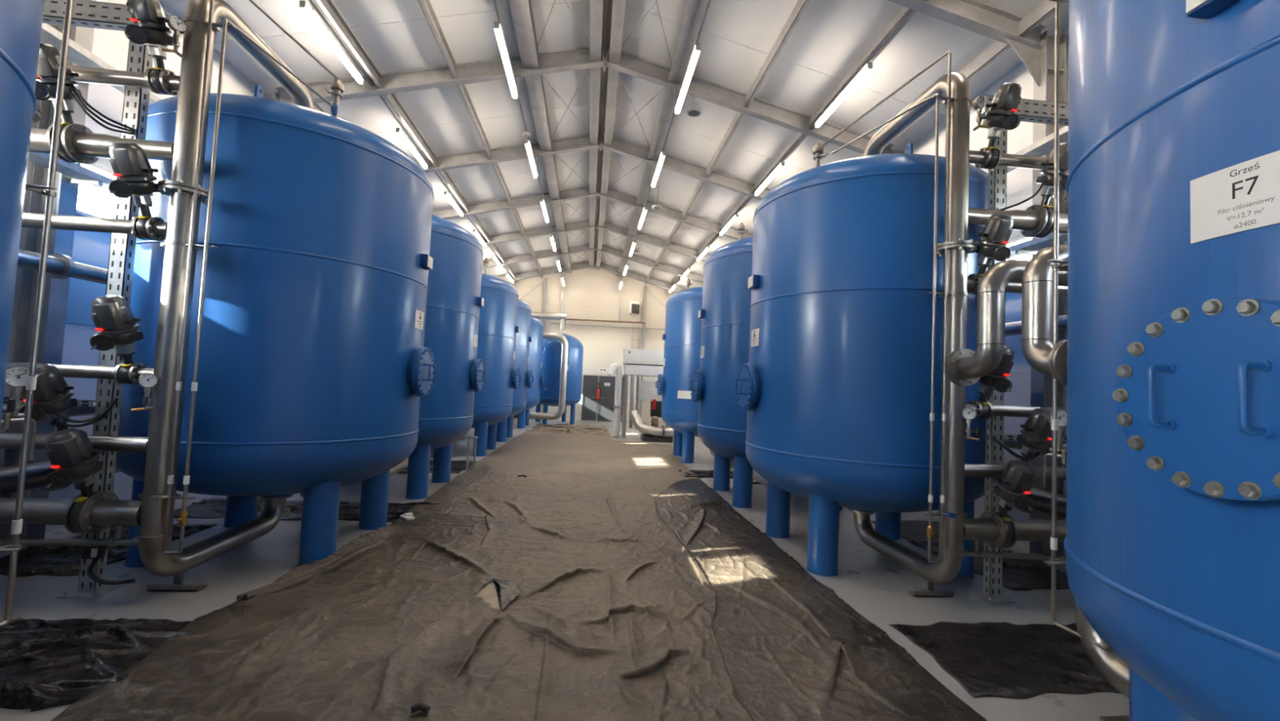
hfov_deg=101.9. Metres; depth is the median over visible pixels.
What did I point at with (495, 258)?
ceiling light
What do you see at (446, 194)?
ceiling light
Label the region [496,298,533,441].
tank
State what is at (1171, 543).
tank
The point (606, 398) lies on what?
door
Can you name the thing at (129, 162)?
valve
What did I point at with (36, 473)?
pipe
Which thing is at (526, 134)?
smoke detector
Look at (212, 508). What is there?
plastic film
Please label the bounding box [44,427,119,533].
valve
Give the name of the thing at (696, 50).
ceiling light
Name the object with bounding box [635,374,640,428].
drain pipe
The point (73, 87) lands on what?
cable
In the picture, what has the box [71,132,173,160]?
pipe
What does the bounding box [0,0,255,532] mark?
wall
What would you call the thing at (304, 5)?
ceiling light
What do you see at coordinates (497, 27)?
ceiling light
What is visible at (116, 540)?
drain pipe
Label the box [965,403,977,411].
pipe
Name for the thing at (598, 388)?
fire extinguisher
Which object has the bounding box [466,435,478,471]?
stand
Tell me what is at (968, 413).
pressure gauge
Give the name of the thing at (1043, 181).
cable
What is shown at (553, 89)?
beam
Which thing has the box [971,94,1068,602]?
rack
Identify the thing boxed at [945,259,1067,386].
pipe
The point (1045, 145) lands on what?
cable tray
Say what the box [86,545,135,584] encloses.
cable
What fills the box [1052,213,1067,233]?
pipe
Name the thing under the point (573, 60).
roof beam
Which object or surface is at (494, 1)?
rail
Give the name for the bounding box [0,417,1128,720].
floor
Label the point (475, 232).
ceiling light
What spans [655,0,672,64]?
beam
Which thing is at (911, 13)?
beam
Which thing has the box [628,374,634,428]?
drain pipe
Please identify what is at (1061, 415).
pressure gauge
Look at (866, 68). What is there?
ceiling light
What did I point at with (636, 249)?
ceiling speaker
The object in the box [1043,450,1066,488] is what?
spout
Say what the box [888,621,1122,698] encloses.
plastic film
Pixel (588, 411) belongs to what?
door
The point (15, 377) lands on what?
pressure gauge
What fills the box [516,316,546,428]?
tank
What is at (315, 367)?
tank
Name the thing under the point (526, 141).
ceiling light
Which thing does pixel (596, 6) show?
beam
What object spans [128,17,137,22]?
indicator light
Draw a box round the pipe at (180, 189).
[137,0,314,591]
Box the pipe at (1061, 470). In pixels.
[1034,465,1066,479]
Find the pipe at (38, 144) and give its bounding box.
[28,128,50,153]
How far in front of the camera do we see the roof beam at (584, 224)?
16.63 m
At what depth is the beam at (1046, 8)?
5.92 m
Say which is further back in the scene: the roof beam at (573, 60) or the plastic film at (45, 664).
the roof beam at (573, 60)
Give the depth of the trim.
22.91 m
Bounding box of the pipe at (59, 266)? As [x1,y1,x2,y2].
[17,248,107,284]
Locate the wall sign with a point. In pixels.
(602, 370)
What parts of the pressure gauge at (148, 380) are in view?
stem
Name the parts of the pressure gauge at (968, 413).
stem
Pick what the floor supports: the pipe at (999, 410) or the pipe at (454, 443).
the pipe at (454, 443)
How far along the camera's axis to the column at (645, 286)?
23.01 m
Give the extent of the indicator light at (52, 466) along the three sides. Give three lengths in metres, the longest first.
0.040 x 0.020 x 0.016 m
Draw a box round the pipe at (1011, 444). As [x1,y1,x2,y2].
[1004,435,1066,456]
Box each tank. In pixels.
[0,0,44,430]
[115,77,436,567]
[300,214,486,499]
[471,257,521,456]
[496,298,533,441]
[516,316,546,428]
[535,333,583,424]
[655,278,702,462]
[688,222,842,510]
[734,142,988,577]
[1063,0,1279,720]
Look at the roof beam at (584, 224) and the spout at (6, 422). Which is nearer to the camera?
the spout at (6, 422)
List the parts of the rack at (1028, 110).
plate, post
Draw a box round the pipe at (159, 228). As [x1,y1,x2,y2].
[152,222,167,236]
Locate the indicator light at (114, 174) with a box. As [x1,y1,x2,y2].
[112,173,121,176]
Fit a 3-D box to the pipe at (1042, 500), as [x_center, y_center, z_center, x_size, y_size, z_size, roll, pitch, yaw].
[3.927,1.285,3.800,0.300,0.300,6.300,3,-3,-5]
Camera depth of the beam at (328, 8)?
8.31 m
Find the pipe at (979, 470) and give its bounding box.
[964,462,1007,477]
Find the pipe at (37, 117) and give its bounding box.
[0,104,56,551]
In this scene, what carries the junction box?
attached to the rack at (85, 13)
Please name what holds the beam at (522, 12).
attached to the roof beam at (573, 60)
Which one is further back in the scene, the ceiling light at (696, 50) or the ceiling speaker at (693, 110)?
the ceiling speaker at (693, 110)
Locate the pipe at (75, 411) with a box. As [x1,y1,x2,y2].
[2,401,95,422]
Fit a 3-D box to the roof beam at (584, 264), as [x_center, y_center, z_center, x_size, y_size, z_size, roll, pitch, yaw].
[-2.091,-0.848,22.189,10.060,6.908,0.240,3,-3,-5]
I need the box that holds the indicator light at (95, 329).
[94,328,103,330]
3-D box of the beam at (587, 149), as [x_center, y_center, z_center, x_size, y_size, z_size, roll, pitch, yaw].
[-1.604,-4.505,12.348,0.032,0.251,2.833,4,-3,-25]
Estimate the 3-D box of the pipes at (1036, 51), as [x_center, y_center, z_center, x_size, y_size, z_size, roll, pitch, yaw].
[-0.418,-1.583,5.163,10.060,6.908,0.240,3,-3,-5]
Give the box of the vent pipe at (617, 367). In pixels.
[607,363,622,437]
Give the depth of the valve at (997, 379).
4.06 m
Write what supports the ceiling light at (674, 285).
hanging from the rail at (907, 11)
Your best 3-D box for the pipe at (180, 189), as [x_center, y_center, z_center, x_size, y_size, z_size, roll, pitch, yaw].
[-3.299,-0.509,4.367,0.425,4.418,1.674,3,-3,-5]
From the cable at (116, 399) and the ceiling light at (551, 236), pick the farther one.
the ceiling light at (551, 236)
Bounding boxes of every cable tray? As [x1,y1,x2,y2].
[27,151,112,191]
[40,22,161,105]
[983,125,1068,173]
[1008,232,1067,257]
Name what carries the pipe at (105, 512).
attached to the pipe at (180, 189)
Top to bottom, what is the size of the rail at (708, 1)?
0.462 m
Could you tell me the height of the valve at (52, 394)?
0.629 m
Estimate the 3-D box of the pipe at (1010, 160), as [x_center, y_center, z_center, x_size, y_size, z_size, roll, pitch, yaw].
[3.595,-1.653,4.397,1.272,0.106,0.106,3,-3,-5]
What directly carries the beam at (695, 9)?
attached to the roof beam
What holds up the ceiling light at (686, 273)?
hanging from the rail at (907, 11)
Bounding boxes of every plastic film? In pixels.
[0,523,217,577]
[0,617,197,711]
[173,497,441,522]
[401,459,478,473]
[678,469,733,478]
[871,520,1070,591]
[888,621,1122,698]
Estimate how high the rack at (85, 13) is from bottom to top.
4.300 m
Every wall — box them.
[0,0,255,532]
[507,262,676,423]
[903,29,1068,555]
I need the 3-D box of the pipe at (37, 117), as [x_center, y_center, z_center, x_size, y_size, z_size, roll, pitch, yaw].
[-3.039,-0.623,1.724,0.425,4.418,1.821,3,-3,-5]
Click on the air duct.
(539, 315)
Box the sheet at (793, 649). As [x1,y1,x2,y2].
[651,477,986,720]
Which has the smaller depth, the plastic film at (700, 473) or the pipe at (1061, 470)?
the pipe at (1061, 470)
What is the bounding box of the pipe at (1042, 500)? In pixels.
[983,483,1066,518]
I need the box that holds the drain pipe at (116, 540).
[0,525,138,546]
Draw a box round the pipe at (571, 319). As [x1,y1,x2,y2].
[566,318,645,324]
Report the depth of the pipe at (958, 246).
4.19 m
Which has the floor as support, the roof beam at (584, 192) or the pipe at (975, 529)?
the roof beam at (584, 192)
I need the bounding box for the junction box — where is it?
[80,545,105,559]
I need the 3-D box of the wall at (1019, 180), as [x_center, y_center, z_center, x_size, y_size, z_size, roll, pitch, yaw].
[4.196,-0.640,10.145,0.120,5.908,26.500,3,-3,-5]
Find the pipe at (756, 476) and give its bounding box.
[752,468,767,486]
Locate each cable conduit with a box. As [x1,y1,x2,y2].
[560,291,563,313]
[618,295,622,320]
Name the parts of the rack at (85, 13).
plate, post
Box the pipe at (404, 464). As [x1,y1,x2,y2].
[390,457,408,475]
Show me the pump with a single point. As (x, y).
(655, 420)
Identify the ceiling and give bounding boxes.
[160,0,1069,288]
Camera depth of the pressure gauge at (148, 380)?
3.50 m
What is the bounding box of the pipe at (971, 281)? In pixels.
[967,277,975,289]
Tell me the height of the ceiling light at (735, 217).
0.188 m
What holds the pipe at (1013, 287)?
attached to the valve at (997, 232)
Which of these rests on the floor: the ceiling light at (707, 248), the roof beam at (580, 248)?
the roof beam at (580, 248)
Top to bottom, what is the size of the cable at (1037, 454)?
0.172 m
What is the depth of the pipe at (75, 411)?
4.50 m
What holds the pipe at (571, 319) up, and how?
attached to the wall at (594, 288)
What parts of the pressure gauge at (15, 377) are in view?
stem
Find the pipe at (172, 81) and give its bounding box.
[166,75,180,91]
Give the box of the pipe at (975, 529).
[963,517,998,540]
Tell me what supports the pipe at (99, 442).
attached to the pipe at (180, 189)
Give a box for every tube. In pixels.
[0,0,73,627]
[151,0,337,553]
[178,18,338,545]
[822,50,955,563]
[831,93,939,555]
[1048,1,1110,649]
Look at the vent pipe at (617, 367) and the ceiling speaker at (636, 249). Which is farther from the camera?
the ceiling speaker at (636, 249)
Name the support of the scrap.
on the sheet at (604, 616)
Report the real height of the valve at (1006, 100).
0.620 m
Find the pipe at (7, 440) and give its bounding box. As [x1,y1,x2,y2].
[0,431,48,449]
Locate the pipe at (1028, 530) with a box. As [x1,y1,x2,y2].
[1013,519,1066,542]
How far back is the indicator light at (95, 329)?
3.40 m
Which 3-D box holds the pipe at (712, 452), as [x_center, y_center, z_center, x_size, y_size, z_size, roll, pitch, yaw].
[1.800,0.055,11.459,0.425,4.418,1.660,3,-3,-5]
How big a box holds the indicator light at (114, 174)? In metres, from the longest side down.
0.040 x 0.020 x 0.016 m
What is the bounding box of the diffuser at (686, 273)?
[680,270,689,279]
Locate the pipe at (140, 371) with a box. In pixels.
[135,367,154,379]
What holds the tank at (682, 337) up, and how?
on the floor
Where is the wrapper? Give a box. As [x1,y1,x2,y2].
[400,512,414,520]
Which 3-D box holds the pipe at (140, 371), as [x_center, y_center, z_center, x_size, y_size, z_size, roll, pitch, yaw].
[-3.432,0.097,3.631,0.114,0.090,0.090,3,-3,-5]
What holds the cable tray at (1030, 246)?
on the rack at (1028, 110)
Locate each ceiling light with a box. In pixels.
[298,0,364,84]
[395,127,427,169]
[444,191,463,216]
[473,228,486,246]
[492,254,502,267]
[493,21,517,99]
[506,271,513,282]
[524,138,537,177]
[540,198,548,222]
[550,234,555,251]
[556,257,560,271]
[618,279,622,289]
[623,263,628,275]
[629,240,635,256]
[638,206,647,229]
[651,151,665,187]
[669,282,676,292]
[675,43,701,115]
[680,266,690,279]
[697,244,710,261]
[720,213,737,235]
[754,161,784,195]
[814,62,872,128]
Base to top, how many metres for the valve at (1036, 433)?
0.629 m
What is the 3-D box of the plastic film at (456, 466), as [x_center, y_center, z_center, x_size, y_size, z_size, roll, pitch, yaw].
[-4.179,1.885,9.455,2.134,0.056,1.445,3,-3,-5]
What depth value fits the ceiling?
7.97 m
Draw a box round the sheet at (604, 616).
[51,423,754,720]
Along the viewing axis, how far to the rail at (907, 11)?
7.68 m
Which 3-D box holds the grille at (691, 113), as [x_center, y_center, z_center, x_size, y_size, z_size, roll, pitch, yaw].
[0.871,-3.979,8.354,0.196,0.014,0.196,3,-3,-5]
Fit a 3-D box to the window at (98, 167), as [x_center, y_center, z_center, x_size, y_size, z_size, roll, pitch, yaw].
[-5.562,-1.666,5.955,0.185,0.590,2.074,3,-3,-5]
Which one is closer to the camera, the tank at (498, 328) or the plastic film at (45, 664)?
the plastic film at (45, 664)
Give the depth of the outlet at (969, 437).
4.06 m
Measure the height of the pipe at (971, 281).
0.100 m
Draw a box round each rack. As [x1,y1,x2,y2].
[3,0,171,598]
[631,328,642,348]
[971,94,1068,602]
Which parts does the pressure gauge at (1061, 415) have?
stem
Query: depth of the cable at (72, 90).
3.59 m
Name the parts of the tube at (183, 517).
lever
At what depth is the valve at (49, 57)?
3.52 m
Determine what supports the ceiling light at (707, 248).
hanging from the rail at (907, 11)
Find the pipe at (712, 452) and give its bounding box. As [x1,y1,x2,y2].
[709,448,733,467]
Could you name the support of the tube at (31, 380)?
attached to the pipe at (37, 117)
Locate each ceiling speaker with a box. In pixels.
[633,240,639,252]
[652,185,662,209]
[685,97,702,116]
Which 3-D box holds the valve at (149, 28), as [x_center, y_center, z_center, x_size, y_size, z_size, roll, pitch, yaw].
[-3.402,-2.229,3.632,0.234,0.620,0.369,3,-3,-5]
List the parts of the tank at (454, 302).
leg, leg, handle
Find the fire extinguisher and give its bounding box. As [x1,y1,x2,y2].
[595,386,601,399]
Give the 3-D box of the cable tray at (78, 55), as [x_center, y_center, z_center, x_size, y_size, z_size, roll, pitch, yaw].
[-5.479,-2.429,9.750,0.312,0.100,24.250,3,-3,-5]
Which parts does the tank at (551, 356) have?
leg, leg, leg, leg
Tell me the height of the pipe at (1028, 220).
0.160 m
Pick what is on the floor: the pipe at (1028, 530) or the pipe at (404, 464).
the pipe at (404, 464)
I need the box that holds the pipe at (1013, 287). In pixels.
[1004,282,1067,296]
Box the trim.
[528,302,664,399]
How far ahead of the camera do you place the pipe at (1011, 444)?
5.35 m
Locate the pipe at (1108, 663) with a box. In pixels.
[1044,0,1128,720]
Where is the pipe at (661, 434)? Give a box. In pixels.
[629,409,674,441]
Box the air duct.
[531,311,566,330]
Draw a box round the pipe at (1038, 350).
[1021,244,1067,386]
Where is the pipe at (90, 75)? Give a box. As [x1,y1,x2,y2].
[68,65,148,88]
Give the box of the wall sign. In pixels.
[599,368,607,372]
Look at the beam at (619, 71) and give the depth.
9.28 m
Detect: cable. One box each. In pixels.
[52,397,118,426]
[53,397,118,422]
[68,91,133,134]
[69,87,134,133]
[70,84,134,130]
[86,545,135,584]
[991,435,1040,460]
[999,173,1048,210]
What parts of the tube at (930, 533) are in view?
lever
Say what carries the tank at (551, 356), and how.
on the floor
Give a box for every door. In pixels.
[581,374,598,421]
[597,375,623,422]
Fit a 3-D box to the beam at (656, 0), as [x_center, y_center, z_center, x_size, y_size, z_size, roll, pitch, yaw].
[0.217,-4.708,6.795,0.032,0.251,2.833,4,-3,-25]
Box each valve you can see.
[18,363,88,452]
[35,43,99,164]
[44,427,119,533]
[89,294,149,384]
[108,142,165,240]
[124,0,178,95]
[967,213,1013,293]
[967,345,1014,418]
[974,82,1022,169]
[978,459,1035,547]
[1006,406,1052,480]
[1019,142,1068,238]
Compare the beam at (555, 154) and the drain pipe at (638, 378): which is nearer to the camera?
the beam at (555, 154)
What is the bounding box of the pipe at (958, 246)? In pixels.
[848,71,977,596]
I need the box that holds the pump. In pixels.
[640,416,658,439]
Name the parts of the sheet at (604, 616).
timber strip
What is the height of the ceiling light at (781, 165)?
0.188 m
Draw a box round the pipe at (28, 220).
[21,212,132,234]
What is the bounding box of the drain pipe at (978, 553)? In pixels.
[963,540,1066,560]
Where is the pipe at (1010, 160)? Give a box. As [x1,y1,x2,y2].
[997,153,1047,169]
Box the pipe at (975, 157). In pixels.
[968,150,986,164]
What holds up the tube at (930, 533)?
attached to the pipe at (958, 246)
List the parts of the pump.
motor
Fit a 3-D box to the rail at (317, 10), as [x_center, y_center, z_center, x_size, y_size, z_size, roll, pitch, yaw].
[-4.181,-4.048,9.470,0.024,0.024,26.100,3,-3,-5]
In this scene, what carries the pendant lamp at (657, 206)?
hanging from the ceiling
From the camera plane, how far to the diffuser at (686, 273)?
19.08 m
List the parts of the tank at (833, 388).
handle, handle, type plate, leg, leg, leg, leg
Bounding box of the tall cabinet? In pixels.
[620,347,670,438]
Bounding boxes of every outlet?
[131,407,146,411]
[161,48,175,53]
[559,318,565,330]
[968,436,979,440]
[978,124,989,128]
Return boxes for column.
[542,277,547,332]
[639,284,647,418]
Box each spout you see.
[0,413,36,460]
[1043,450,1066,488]
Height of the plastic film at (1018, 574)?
0.052 m
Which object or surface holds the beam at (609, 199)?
attached to the roof beam at (584, 224)
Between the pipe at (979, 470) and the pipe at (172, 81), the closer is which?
the pipe at (172, 81)
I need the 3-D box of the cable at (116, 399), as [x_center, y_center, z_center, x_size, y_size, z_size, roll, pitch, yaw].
[-3.769,0.343,3.567,0.124,0.162,0.339,2,-3,16]
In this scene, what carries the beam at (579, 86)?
attached to the roof beam at (580, 143)
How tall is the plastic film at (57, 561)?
0.094 m
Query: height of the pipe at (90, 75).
0.106 m
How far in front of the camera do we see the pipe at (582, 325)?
22.79 m
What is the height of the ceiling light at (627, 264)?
0.188 m
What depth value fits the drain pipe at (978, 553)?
4.24 m
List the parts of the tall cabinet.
leg, leg, rail, panel, red handle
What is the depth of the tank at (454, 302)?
7.09 m
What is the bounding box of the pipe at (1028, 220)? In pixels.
[968,207,1039,231]
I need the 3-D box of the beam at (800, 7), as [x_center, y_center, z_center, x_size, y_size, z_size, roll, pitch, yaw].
[1.555,-4.077,10.034,0.060,0.176,26.500,3,-3,-5]
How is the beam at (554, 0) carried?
attached to the roof beam at (573, 60)
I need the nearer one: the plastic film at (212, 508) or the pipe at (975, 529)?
the pipe at (975, 529)
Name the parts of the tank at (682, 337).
leg, leg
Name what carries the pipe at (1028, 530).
attached to the pipe at (1042, 500)
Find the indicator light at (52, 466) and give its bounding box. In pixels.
[50,465,60,468]
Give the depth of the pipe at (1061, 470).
4.22 m
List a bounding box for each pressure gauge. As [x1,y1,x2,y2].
[4,367,28,417]
[131,373,158,411]
[161,16,187,57]
[961,407,980,440]
[972,96,990,130]
[1047,409,1066,453]
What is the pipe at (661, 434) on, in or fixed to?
on the floor
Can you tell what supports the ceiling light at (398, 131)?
hanging from the rail at (317, 10)
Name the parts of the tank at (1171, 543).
handle, leg, type plate, handle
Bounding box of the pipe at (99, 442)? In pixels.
[86,435,147,453]
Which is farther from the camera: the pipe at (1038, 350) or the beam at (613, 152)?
the beam at (613, 152)
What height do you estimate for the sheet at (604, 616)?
0.137 m
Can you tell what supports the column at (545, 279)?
on the floor
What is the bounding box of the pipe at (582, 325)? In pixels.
[550,322,665,333]
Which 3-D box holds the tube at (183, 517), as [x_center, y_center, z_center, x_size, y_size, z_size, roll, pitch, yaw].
[-2.913,-0.727,3.993,0.145,4.146,1.049,1,-3,26]
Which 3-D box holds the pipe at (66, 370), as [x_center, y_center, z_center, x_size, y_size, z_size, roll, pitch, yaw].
[-4.258,0.057,3.552,1.317,0.096,0.096,3,-3,-5]
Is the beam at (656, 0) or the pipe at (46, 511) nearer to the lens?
the pipe at (46, 511)
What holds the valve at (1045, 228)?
attached to the pipe at (1028, 220)
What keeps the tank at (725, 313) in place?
on the floor
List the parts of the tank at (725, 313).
handle, leg, leg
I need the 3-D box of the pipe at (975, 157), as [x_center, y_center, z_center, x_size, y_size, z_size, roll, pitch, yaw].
[2.769,-1.693,4.318,0.159,0.100,0.100,3,-3,-5]
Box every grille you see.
[631,303,639,313]
[688,110,699,116]
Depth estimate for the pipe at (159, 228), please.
3.64 m
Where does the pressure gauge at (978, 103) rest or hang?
attached to the pipe at (958, 246)
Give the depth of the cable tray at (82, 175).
4.56 m
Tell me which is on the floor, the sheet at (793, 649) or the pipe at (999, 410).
the sheet at (793, 649)
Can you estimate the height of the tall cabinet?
2.770 m
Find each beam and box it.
[263,46,905,154]
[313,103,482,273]
[315,0,517,281]
[414,134,771,199]
[417,0,542,277]
[431,184,753,239]
[475,219,710,261]
[481,244,703,283]
[496,261,686,292]
[508,0,571,272]
[536,0,555,50]
[540,74,589,133]
[550,68,589,140]
[555,154,588,185]
[558,149,587,191]
[564,0,589,42]
[589,0,603,269]
[595,0,626,269]
[608,161,644,186]
[608,199,629,229]
[613,86,665,135]
[613,151,637,197]
[617,0,708,275]
[618,71,650,148]
[621,0,657,47]
[644,0,811,284]
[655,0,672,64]
[668,0,927,291]
[857,0,1066,156]
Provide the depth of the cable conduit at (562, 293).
22.75 m
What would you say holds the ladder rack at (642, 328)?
attached to the pipe at (582, 325)
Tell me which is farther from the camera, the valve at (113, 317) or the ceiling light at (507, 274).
the ceiling light at (507, 274)
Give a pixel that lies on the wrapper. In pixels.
(406, 516)
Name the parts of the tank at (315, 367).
leg, leg, leg, leg, handle, type plate, handle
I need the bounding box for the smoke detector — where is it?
[522,131,530,137]
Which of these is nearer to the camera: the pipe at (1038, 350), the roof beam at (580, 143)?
the pipe at (1038, 350)
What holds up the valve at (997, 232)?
attached to the pipe at (971, 281)
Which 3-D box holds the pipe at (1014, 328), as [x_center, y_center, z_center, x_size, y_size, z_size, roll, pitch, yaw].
[4.122,-0.406,3.892,0.210,0.210,6.300,3,-3,-5]
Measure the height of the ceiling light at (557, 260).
0.188 m
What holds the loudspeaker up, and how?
attached to the wall at (594, 288)
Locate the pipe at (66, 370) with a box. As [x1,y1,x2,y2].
[6,361,115,379]
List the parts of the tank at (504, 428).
leg, leg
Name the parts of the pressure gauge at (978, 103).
stem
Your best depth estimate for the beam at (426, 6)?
8.66 m
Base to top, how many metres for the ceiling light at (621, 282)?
0.188 m
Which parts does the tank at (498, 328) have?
leg, leg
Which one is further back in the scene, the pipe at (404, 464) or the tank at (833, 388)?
the pipe at (404, 464)
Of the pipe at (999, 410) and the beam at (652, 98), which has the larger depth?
the beam at (652, 98)
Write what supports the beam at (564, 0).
attached to the roof beam at (573, 60)
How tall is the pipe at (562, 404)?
3.485 m
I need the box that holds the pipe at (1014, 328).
[1004,314,1067,336]
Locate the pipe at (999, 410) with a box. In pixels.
[992,404,1066,417]
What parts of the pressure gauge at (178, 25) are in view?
stem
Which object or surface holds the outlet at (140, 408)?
attached to the pressure gauge at (148, 380)
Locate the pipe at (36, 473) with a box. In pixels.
[0,454,120,494]
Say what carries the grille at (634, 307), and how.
attached to the loudspeaker
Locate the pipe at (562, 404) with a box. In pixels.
[513,332,568,425]
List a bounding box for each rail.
[308,0,512,277]
[493,0,564,283]
[618,0,711,286]
[670,8,910,287]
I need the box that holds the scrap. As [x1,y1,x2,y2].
[410,702,430,713]
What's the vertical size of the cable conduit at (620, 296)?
1.200 m
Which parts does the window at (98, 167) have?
sill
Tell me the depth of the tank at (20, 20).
1.70 m
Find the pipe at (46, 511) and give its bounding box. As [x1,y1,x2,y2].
[0,497,72,524]
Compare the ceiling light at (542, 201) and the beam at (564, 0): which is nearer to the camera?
the beam at (564, 0)
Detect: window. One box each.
[75,163,116,217]
[1005,235,1030,245]
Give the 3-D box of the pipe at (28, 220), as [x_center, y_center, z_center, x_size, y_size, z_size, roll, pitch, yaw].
[-4.197,-0.970,3.602,1.347,0.106,0.106,3,-3,-5]
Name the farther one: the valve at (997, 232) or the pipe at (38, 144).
the valve at (997, 232)
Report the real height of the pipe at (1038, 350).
0.950 m
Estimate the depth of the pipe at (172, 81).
3.69 m
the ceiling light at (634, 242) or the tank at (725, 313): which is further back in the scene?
the ceiling light at (634, 242)
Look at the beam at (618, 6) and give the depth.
9.22 m
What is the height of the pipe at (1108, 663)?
4.418 m
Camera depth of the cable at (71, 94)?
3.59 m
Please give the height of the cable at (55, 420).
0.191 m
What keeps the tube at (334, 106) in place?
attached to the tube at (183, 517)
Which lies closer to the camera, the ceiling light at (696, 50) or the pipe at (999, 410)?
the pipe at (999, 410)
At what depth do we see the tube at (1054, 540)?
3.20 m
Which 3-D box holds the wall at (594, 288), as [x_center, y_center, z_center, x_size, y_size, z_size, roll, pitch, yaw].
[-2.162,-0.896,22.958,10.300,7.070,0.200,3,-3,-5]
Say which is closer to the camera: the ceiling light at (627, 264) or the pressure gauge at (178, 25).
the pressure gauge at (178, 25)
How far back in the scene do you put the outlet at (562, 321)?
22.17 m
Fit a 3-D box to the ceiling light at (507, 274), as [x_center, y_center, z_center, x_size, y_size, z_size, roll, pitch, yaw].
[-5.356,-3.431,21.381,0.074,0.188,1.560,3,-3,-5]
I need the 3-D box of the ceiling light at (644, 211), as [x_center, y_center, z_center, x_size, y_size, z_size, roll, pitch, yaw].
[0.059,-3.589,12.989,0.074,0.188,1.560,3,-3,-5]
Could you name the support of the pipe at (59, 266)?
attached to the rack at (85, 13)
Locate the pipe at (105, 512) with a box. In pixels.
[90,499,142,525]
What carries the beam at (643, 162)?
attached to the roof beam at (584, 192)
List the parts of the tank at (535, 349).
leg, leg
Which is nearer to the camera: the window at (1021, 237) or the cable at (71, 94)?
the cable at (71, 94)
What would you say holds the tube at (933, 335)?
attached to the tube at (930, 533)
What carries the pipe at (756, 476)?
on the floor
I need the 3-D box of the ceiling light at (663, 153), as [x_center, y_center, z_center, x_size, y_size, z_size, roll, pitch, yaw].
[0.349,-3.716,10.046,0.074,0.188,1.560,3,-3,-5]
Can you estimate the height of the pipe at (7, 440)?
0.116 m
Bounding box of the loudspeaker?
[628,301,639,314]
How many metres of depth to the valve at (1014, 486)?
4.04 m
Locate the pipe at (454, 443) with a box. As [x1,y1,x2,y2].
[430,440,457,457]

